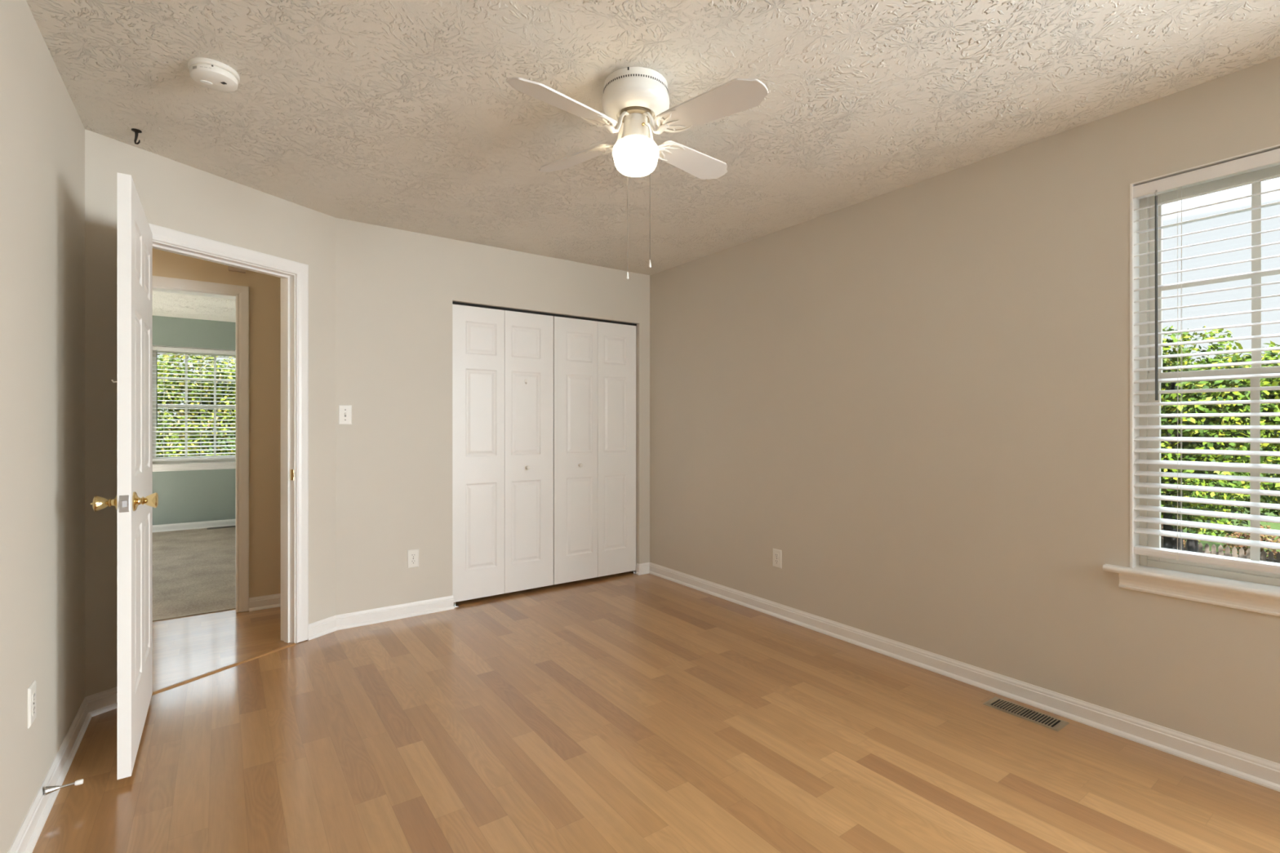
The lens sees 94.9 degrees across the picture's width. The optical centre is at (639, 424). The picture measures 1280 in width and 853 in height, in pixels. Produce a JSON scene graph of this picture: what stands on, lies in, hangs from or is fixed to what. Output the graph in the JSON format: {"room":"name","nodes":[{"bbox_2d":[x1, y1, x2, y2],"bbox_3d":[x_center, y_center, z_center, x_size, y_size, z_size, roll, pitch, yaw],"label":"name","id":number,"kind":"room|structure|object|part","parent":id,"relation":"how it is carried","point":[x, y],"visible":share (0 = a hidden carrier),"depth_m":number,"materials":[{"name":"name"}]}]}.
{"room":"empty bedroom","nodes":[
{"label":"empty bedroom","id":0,"kind":"room"},
{"bbox_2d":[0,0,84,852],"bbox_3d":[-0.871,-0.032,0.332,0.118,2.590,5.088,0,0,-36],"label":"wall","id":1,"kind":"structure","parent":0,"point":[42,131],"depth_m":1.80,"materials":[{"name":"paint"}]},
{"bbox_2d":[27,680,35,728],"bbox_3d":[-1.803,0.829,1.745,0.007,0.116,0.071,0,0,-36],"label":"wall outlet","id":2,"kind":"object","parent":1,"relation":"attached to","point":[32,689],"visible":1,"depth_m":1.73,"materials":[{"name":"plastic"}]},
{"bbox_2d":[31,704,35,715],"bbox_3d":[-1.802,0.848,1.746,0.002,0.027,0.034,0,0,-36],"label":"receptacle","id":3,"kind":"object","parent":2,"relation":"attached to","point":[33,706],"depth_m":1.74,"materials":[{"name":"plastic"}]},
{"bbox_2d":[31,691,35,702],"bbox_3d":[-1.802,0.809,1.746,0.002,0.027,0.034,0,0,-36],"label":"receptacle","id":4,"kind":"object","parent":2,"relation":"attached to","point":[33,693],"depth_m":1.74,"materials":[{"name":"plastic"}]},
{"bbox_2d":[7,697,91,852],"bbox_3d":[-0.848,1.171,0.420,0.023,0.084,4.970,0,0,-36],"label":"baseboard","id":5,"kind":"structure","parent":1,"relation":"attached to","point":[26,838],"depth_m":1.89,"materials":[{"name":"paint"}]},
{"bbox_2d":[44,778,83,795],"bbox_3d":[-1.824,1.145,1.862,0.087,0.026,0.026,0,0,-36],"label":"door stop","id":6,"kind":"object","parent":1,"relation":"attached to","point":[47,790],"visible":1,"depth_m":1.85,"materials":[{"name":"metal"}]},
{"bbox_3d":[-1.819,1.145,1.865,0.040,0.007,0.008,0,0,-36],"label":"rod","id":7,"kind":"part","parent":6,"relation":"part of","materials":[{"name":"metal"}]},
{"bbox_2d":[152,315,235,524],"bbox_3d":[-5.336,-0.032,6.782,4.200,2.590,0.140,0,0,-36],"label":"wall","id":8,"kind":"structure","parent":0,"point":[188,495],"depth_m":6.81,"materials":[{"name":"paint"}]},
{"bbox_2d":[152,345,235,471],"bbox_3d":[-5.151,-0.182,6.889,1.101,1.421,0.171,0,0,-36],"label":"window","id":9,"kind":"structure","parent":8,"relation":"in","point":[180,465],"depth_m":6.84,"materials":[{"name":"paint"}]},
{"bbox_2d":[152,346,235,461],"bbox_3d":[-5.138,-0.235,6.870,0.940,1.300,0.078,0,0,-36],"label":"window blind","id":10,"kind":"object","parent":9,"relation":"attached to","point":[154,348],"visible":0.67,"depth_m":6.82,"materials":[{"name":"plastic"}]},
{"bbox_3d":[-5.414,-0.222,6.686,0.012,1.240,0.056,0,0,-36],"label":"ladder cord","id":11,"kind":"part","parent":10,"relation":"part of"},
{"bbox_3d":[-5.144,0.401,6.879,0.933,0.028,0.053,0,0,-36],"label":"rail","id":12,"kind":"part","parent":10,"relation":"part of","materials":[{"name":"white plastic"}]},
{"bbox_3d":[-5.137,0.456,6.869,1.101,0.024,0.122,0,0,-36],"label":"sill","id":13,"kind":"part","parent":9,"relation":"part of","materials":[{"name":"paint"}]},
{"bbox_3d":[-5.185,-0.222,6.937,0.945,1.340,0.053,0,0,-36],"label":"frame","id":14,"kind":"part","parent":9,"relation":"part of","materials":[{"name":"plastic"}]},
{"bbox_3d":[-5.192,-0.530,6.946,0.885,0.663,0.020,0,0,-36],"label":"sash","id":15,"kind":"part","parent":9,"relation":"part of","materials":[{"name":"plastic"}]},
{"bbox_3d":[-5.179,0.091,6.928,0.885,0.655,0.020,0,0,-36],"label":"sash","id":16,"kind":"part","parent":9,"relation":"part of","materials":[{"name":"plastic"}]},
{"bbox_2d":[152,519,235,532],"bbox_3d":[-5.288,1.171,6.716,4.000,0.084,0.023,0,0,-36],"label":"baseboard","id":17,"kind":"structure","parent":8,"relation":"attached to","point":[197,525],"depth_m":6.80,"materials":[{"name":"paint"}]},
{"bbox_2d":[84,128,335,697],"bbox_3d":[-2.106,-0.032,2.984,0.118,2.590,1.158,0,0,25],"label":"wall","id":18,"kind":"structure","parent":0,"point":[175,195],"depth_m":2.68,"materials":[{"name":"paint"}]},
{"bbox_2d":[85,686,116,716],"bbox_3d":[-2.266,1.171,2.483,0.023,0.084,0.115,0,0,25],"label":"baseboard","id":19,"kind":"structure","parent":18,"relation":"attached to","point":[100,703],"depth_m":2.48,"materials":[{"name":"paint"}]},
{"bbox_2d":[90,172,158,779],"bbox_3d":[-1.954,0.172,2.278,0.177,2.029,0.776,0,0,-36],"label":"door","id":20,"kind":"structure","parent":18,"relation":"in","point":[135,500],"depth_m":2.01,"materials":[{"name":"paint"}]},
{"bbox_3d":[-1.811,0.266,1.990,0.074,0.067,0.067,0,0,-36],"label":"knob","id":21,"kind":"part","parent":20,"relation":"part of","materials":[{"name":"gold metal"}]},
{"bbox_3d":[-1.732,0.266,1.973,0.025,0.057,0.002,0,0,-36],"label":"latch plate","id":22,"kind":"part","parent":20,"relation":"part of","materials":[{"name":"metal"}]},
{"bbox_3d":[-1.725,0.266,2.052,0.067,0.067,0.067,0,0,-36],"label":"knob","id":23,"kind":"part","parent":20,"relation":"part of","materials":[{"name":"gold metal"}]},
{"bbox_2d":[151,642,296,695],"bbox_3d":[-2.067,1.210,2.926,0.035,0.006,0.719,0,0,25],"label":"trim","id":24,"kind":"structure","parent":18,"relation":"attached to","point":[178,684],"depth_m":2.90,"materials":[{"name":"brown wood"}]},
{"bbox_2d":[148,222,308,643],"bbox_3d":[-2.121,0.155,2.952,0.149,2.113,0.869,0,0,25],"label":"trim","id":25,"kind":"structure","parent":18,"relation":"attached to","point":[294,288],"depth_m":3.26,"materials":[{"name":"paint"}]},
{"bbox_3d":[-1.927,0.279,3.256,0.038,0.060,0.005,0,0,25],"label":"strike plate","id":26,"kind":"part","parent":25,"relation":"part of","materials":[{"name":"gold metal"}]},
{"bbox_2d":[307,615,337,640],"bbox_3d":[-1.833,1.171,3.392,0.023,0.084,0.186,0,0,25],"label":"baseboard","id":27,"kind":"structure","parent":18,"relation":"attached to","point":[321,628],"depth_m":3.39,"materials":[{"name":"paint"}]},
{"bbox_2d":[152,248,280,597],"bbox_3d":[-3.155,-0.032,3.471,3.700,2.590,0.118,0,0,-36],"label":"wall","id":28,"kind":"structure","parent":0,"point":[264,290],"depth_m":3.88,"materials":[{"name":"paint"}]},
{"bbox_2d":[152,608,235,621],"bbox_3d":[-2.974,1.210,3.651,0.757,0.006,0.013,0,0,-36],"label":"threshold strip","id":29,"kind":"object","parent":28,"relation":"attached to","point":[230,608],"depth_m":3.74,"materials":[{"name":"wood"}]},
{"bbox_2d":[152,275,248,612],"bbox_3d":[-2.946,0.157,3.612,0.899,2.110,0.134,0,0,-36],"label":"trim","id":30,"kind":"structure","parent":28,"relation":"attached to","point":[162,284],"depth_m":3.79,"materials":[{"name":"paint"}]},
{"bbox_2d":[228,266,245,272],"bbox_3d":[-2.595,-1.042,3.785,0.092,0.112,0.023,0,0,-36],"label":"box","id":31,"kind":"object","parent":28,"relation":"attached to","point":[230,268],"visible":0.28,"depth_m":3.78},
{"bbox_2d":[248,593,280,611],"bbox_3d":[-2.158,1.171,4.098,0.948,0.084,0.023,0,0,-36],"label":"baseboard","id":32,"kind":"structure","parent":28,"relation":"attached to","point":[262,602],"depth_m":3.87,"materials":[{"name":"paint"}]},
{"bbox_2d":[335,217,649,615],"bbox_3d":[-0.896,-0.032,4.202,2.315,2.590,0.118,0,0,-36],"label":"wall","id":33,"kind":"structure","parent":0,"point":[396,290],"depth_m":3.73,"materials":[{"name":"paint"}]},
{"bbox_2d":[338,404,351,424],"bbox_3d":[-1.757,-0.059,3.504,0.073,0.118,0.016,0,0,-36],"label":"light switch","id":34,"kind":"object","parent":33,"relation":"attached to","point":[344,411],"visible":1,"depth_m":3.50,"materials":[{"name":"plastic"}]},
{"bbox_2d":[336,595,453,630],"bbox_3d":[-1.513,1.171,3.675,0.697,0.084,0.023,0,0,-36],"label":"baseboard","id":35,"kind":"structure","parent":33,"relation":"attached to","point":[362,618],"depth_m":3.66,"materials":[{"name":"paint"}]},
{"bbox_2d":[407,548,418,568],"bbox_3d":[-1.442,0.852,3.735,0.071,0.116,0.007,0,0,-36],"label":"wall outlet","id":36,"kind":"object","parent":33,"relation":"attached to","point":[412,554],"visible":1,"depth_m":3.73,"materials":[{"name":"plastic"}]},
{"bbox_2d":[410,559,416,564],"bbox_3d":[-1.440,0.871,3.734,0.034,0.027,0.002,0,0,-36],"label":"receptacle","id":37,"kind":"object","parent":36,"relation":"attached to","point":[412,561],"depth_m":3.73,"materials":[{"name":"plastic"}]},
{"bbox_2d":[410,553,416,558],"bbox_3d":[-1.440,0.832,3.734,0.034,0.027,0.002,0,0,-36],"label":"receptacle","id":38,"kind":"object","parent":36,"relation":"attached to","point":[412,555],"depth_m":3.73,"materials":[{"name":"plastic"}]},
{"bbox_2d":[452,301,636,607],"bbox_3d":[-0.642,0.196,4.354,1.512,2.035,0.062,0,0,-36],"label":"door","id":39,"kind":"structure","parent":33,"relation":"in","point":[544,404],"depth_m":4.29,"materials":[{"name":"paint"}]},
{"bbox_2d":[635,563,639,575],"bbox_3d":[-0.017,1.171,4.761,0.023,0.084,0.053,0,0,-36],"label":"jamb","id":40,"kind":"object","parent":33,"relation":"attached to","point":[637,564],"visible":1,"depth_m":4.76,"materials":[{"name":"paint"}]},
{"bbox_2d":[638,562,649,575],"bbox_3d":[0.035,1.171,4.780,0.129,0.084,0.023,0,0,-36],"label":"baseboard","id":41,"kind":"structure","parent":33,"relation":"attached to","point":[644,568],"depth_m":4.78,"materials":[{"name":"paint"}]},
{"bbox_2d":[26,0,1279,322],"bbox_3d":[-1.869,-1.302,2.936,5.571,0.150,10.450,0,0,-36],"label":"ceiling","id":42,"kind":"structure","parent":0,"point":[406,115],"depth_m":2.17,"materials":[{"name":"beige paint"}]},
{"bbox_2d":[131,128,142,144],"bbox_3d":[-2.098,-1.198,2.449,0.034,0.058,0.034,0,0,-36],"label":"ceiling hook","id":43,"kind":"object","parent":42,"relation":"attached to","point":[136,131],"visible":1,"depth_m":2.44,"materials":[{"name":"metal"}]},
{"bbox_2d":[187,57,239,92],"bbox_3d":[-1.473,-1.202,2.033,0.146,0.049,0.146,0,0,0],"label":"smoke detector","id":44,"kind":"object","parent":42,"relation":"attached to","point":[212,74],"visible":1,"depth_m":2.00,"materials":[{"name":"plastic"}]},
{"bbox_2d":[506,66,768,279],"bbox_3d":[-0.016,-0.885,2.128,0.794,0.682,0.793,0,0,-2],"label":"ceiling fan","id":45,"kind":"object","parent":42,"relation":"hanging from","point":[635,99],"visible":1,"depth_m":2.04,"materials":[{"name":"metal"}]},
{"bbox_3d":[-0.244,-1.033,1.886,0.132,0.036,0.409,4,5,43],"label":"fan blade","id":46,"kind":"part","parent":45,"relation":"part of","materials":[{"name":"laminate"}]},
{"bbox_3d":[-0.258,-1.065,2.355,0.409,0.036,0.132,4,5,43],"label":"fan blade","id":47,"kind":"part","parent":45,"relation":"part of","materials":[{"name":"laminate"}]},
{"bbox_3d":[-0.015,-0.967,2.124,0.169,0.113,0.169,0,0,-36],"label":"lamp shade","id":48,"kind":"part","parent":45,"relation":"part of","materials":[{"name":"white glass"}]},
{"bbox_3d":[0.022,-0.823,2.078,0.031,0.488,0.007,0,0,28],"label":"pull chain","id":49,"kind":"part","parent":45,"relation":"part of","materials":[{"name":"metal"}]},
{"bbox_3d":[0.212,-1.060,2.369,0.132,0.036,0.409,4,5,43],"label":"fan blade","id":50,"kind":"part","parent":45,"relation":"part of","materials":[{"name":"laminate"}]},
{"bbox_3d":[0.226,-1.028,1.901,0.409,0.036,0.132,4,5,43],"label":"fan blade","id":51,"kind":"part","parent":45,"relation":"part of","materials":[{"name":"laminate"}]},
{"bbox_2d":[32,527,1279,852],"bbox_3d":[-1.849,1.250,2.950,5.421,0.086,10.350,0,0,-36],"label":"floor","id":52,"kind":"structure","parent":0,"point":[628,712],"depth_m":2.19,"materials":[{"name":"laminate"}]},
{"bbox_2d":[207,525,235,529],"bbox_3d":[-4.901,1.205,6.896,0.290,0.003,0.120,0,0,-36],"label":"floor vent","id":53,"kind":"object","parent":52,"relation":"in","point":[228,526],"visible":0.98,"depth_m":6.88,"materials":[{"name":"black metal"}]},
{"bbox_2d":[982,697,1070,731],"bbox_3d":[1.617,1.211,2.470,0.120,0.003,0.283,0,0,-36],"label":"floor vent","id":54,"kind":"object","parent":52,"relation":"in","point":[1033,716],"visible":1,"depth_m":2.46,"materials":[{"name":"metal"}]},
{"bbox_2d":[649,56,1279,764],"bbox_3d":[1.541,-0.032,2.902,0.140,2.590,6.468,0,0,-36],"label":"wall","id":55,"kind":"structure","parent":0,"point":[917,395],"depth_m":2.80,"materials":[{"name":"paint"}]},
{"bbox_2d":[773,548,782,568],"bbox_3d":[0.867,0.848,3.720,0.007,0.116,0.071,0,0,-36],"label":"wall outlet","id":56,"kind":"object","parent":55,"relation":"attached to","point":[777,553],"visible":1,"depth_m":3.71,"materials":[{"name":"plastic"}]},
{"bbox_2d":[648,562,1279,791],"bbox_3d":[1.318,1.171,3.074,0.023,0.084,4.291,0,0,-36],"label":"baseboard","id":57,"kind":"structure","parent":55,"relation":"attached to","point":[1249,767],"depth_m":2.55,"materials":[{"name":"paint"}]},
{"bbox_2d":[1102,144,1279,617],"bbox_3d":[2.205,-0.147,1.938,0.171,1.572,1.061,0,0,-36],"label":"window","id":58,"kind":"structure","parent":55,"relation":"in","point":[1258,592],"depth_m":2.23,"materials":[{"name":"paint"}]},
{"bbox_3d":[2.185,0.566,1.924,0.122,0.024,1.061,0,0,-36],"label":"sill","id":59,"kind":"part","parent":58,"relation":"part of","materials":[{"name":"paint"}]},
{"bbox_2d":[1133,147,1279,574],"bbox_3d":[2.186,-0.212,1.925,0.078,1.428,0.900,0,0,-36],"label":"window blind","id":60,"kind":"object","parent":58,"relation":"attached to","point":[1270,158],"visible":1,"depth_m":2.12,"materials":[{"name":"plastic"}]},
{"bbox_3d":[2.014,-0.199,2.185,0.055,1.368,0.012,0,0,-36],"label":"ladder cord","id":61,"kind":"part","parent":60,"relation":"part of","materials":[{"name":"white fabric"}]},
{"bbox_3d":[2.195,0.487,1.931,0.053,0.028,0.893,0,0,-36],"label":"rail","id":62,"kind":"part","parent":60,"relation":"part of","materials":[{"name":"white plastic"}]},
{"bbox_3d":[2.253,-0.187,1.972,0.053,1.491,0.905,0,0,-36],"label":"frame","id":63,"kind":"part","parent":58,"relation":"part of","materials":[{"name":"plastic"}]},
{"bbox_3d":[2.244,0.164,1.966,0.020,0.730,0.845,0,0,-36],"label":"sash","id":64,"kind":"part","parent":58,"relation":"part of","materials":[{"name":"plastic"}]},
{"bbox_3d":[2.262,-0.533,1.979,0.020,0.739,0.845,0,0,-36],"label":"sash","id":65,"kind":"part","parent":58,"relation":"part of","materials":[{"name":"plastic"}]},
{"label":"outside","id":66,"kind":"structure","parent":0,"visible":0},
{"bbox_2d":[155,432,1279,556],"bbox_3d":[-32.257,4.313,217.209,600.000,0.200,409.000,0,0,-36],"label":"ground","id":67,"kind":"structure","parent":66,"point":[1273,526],"depth_m":24.41,"materials":[{"name":"green plant"}]},
{"bbox_2d":[155,356,191,457],"bbox_3d":[-15.829,0.920,17.083,4.804,6.591,3.078,0,0,-39],"label":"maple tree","id":68,"kind":"object","parent":67,"relation":"on","point":[160,414],"visible":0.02,"depth_m":17.58,"materials":[{"name":"green plant"}]},
{"bbox_2d":[155,353,235,457],"bbox_3d":[-11.150,1.130,14.919,2.871,6.170,2.876,0,0,-32],"label":"foliage","id":69,"kind":"object","parent":67,"relation":"on","point":[211,383],"visible":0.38,"depth_m":14.33,"materials":[{"name":"green plant"}]},
{"bbox_2d":[1160,524,1199,547],"bbox_3d":[15.110,3.456,17.011,1.216,1.522,1.735,0,0,-19],"label":"shrub","id":70,"kind":"object","parent":67,"relation":"on","point":[1162,525],"visible":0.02,"depth_m":16.70,"materials":[{"name":"green plant"}]},
{"bbox_2d":[1160,421,1276,529],"bbox_3d":[17.680,1.178,20.021,4.685,6.074,7.901,0,0,-36],"label":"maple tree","id":71,"kind":"object","parent":67,"relation":"on","point":[1267,421],"visible":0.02,"depth_m":17.82,"materials":[{"name":"green plant"}]},
{"bbox_2d":[1160,324,1279,551],"bbox_3d":[7.393,1.441,8.093,2.800,5.549,2.851,0,0,-36],"label":"bush","id":72,"kind":"object","parent":67,"relation":"on","point":[1171,543],"visible":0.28,"depth_m":7.26,"materials":[{"name":"green plant"}]},
{"bbox_2d":[1160,537,1279,563],"bbox_3d":[14.983,3.588,14.389,0.130,1.250,18.000,0,0,-36],"label":"picket fence","id":73,"kind":"object","parent":67,"relation":"on","point":[1233,554],"visible":0.04,"depth_m":14.62,"materials":[{"name":"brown wood"}]},
{"bbox_3d":[14.963,3.568,14.374,0.039,0.690,18.000,0,0,-36],"label":"rail","id":74,"kind":"part","parent":73,"relation":"part of","materials":[{"name":"wood"}]},
{"bbox_2d":[1161,358,1279,552],"bbox_3d":[12.083,1.336,12.690,3.471,5.759,4.561,0,0,-36],"label":"maple tree","id":75,"kind":"object","parent":67,"relation":"on","point":[1192,544],"visible":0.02,"depth_m":12.19,"materials":[{"name":"green plant"}]},
{"bbox_2d":[1222,524,1279,559],"bbox_3d":[16.070,3.414,15.158,1.460,1.606,1.398,0,0,37],"label":"shrub","id":76,"kind":"object","parent":67,"relation":"on","point":[1266,538],"visible":0.25,"depth_m":15.28,"materials":[{"name":"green plant"}]}
]}

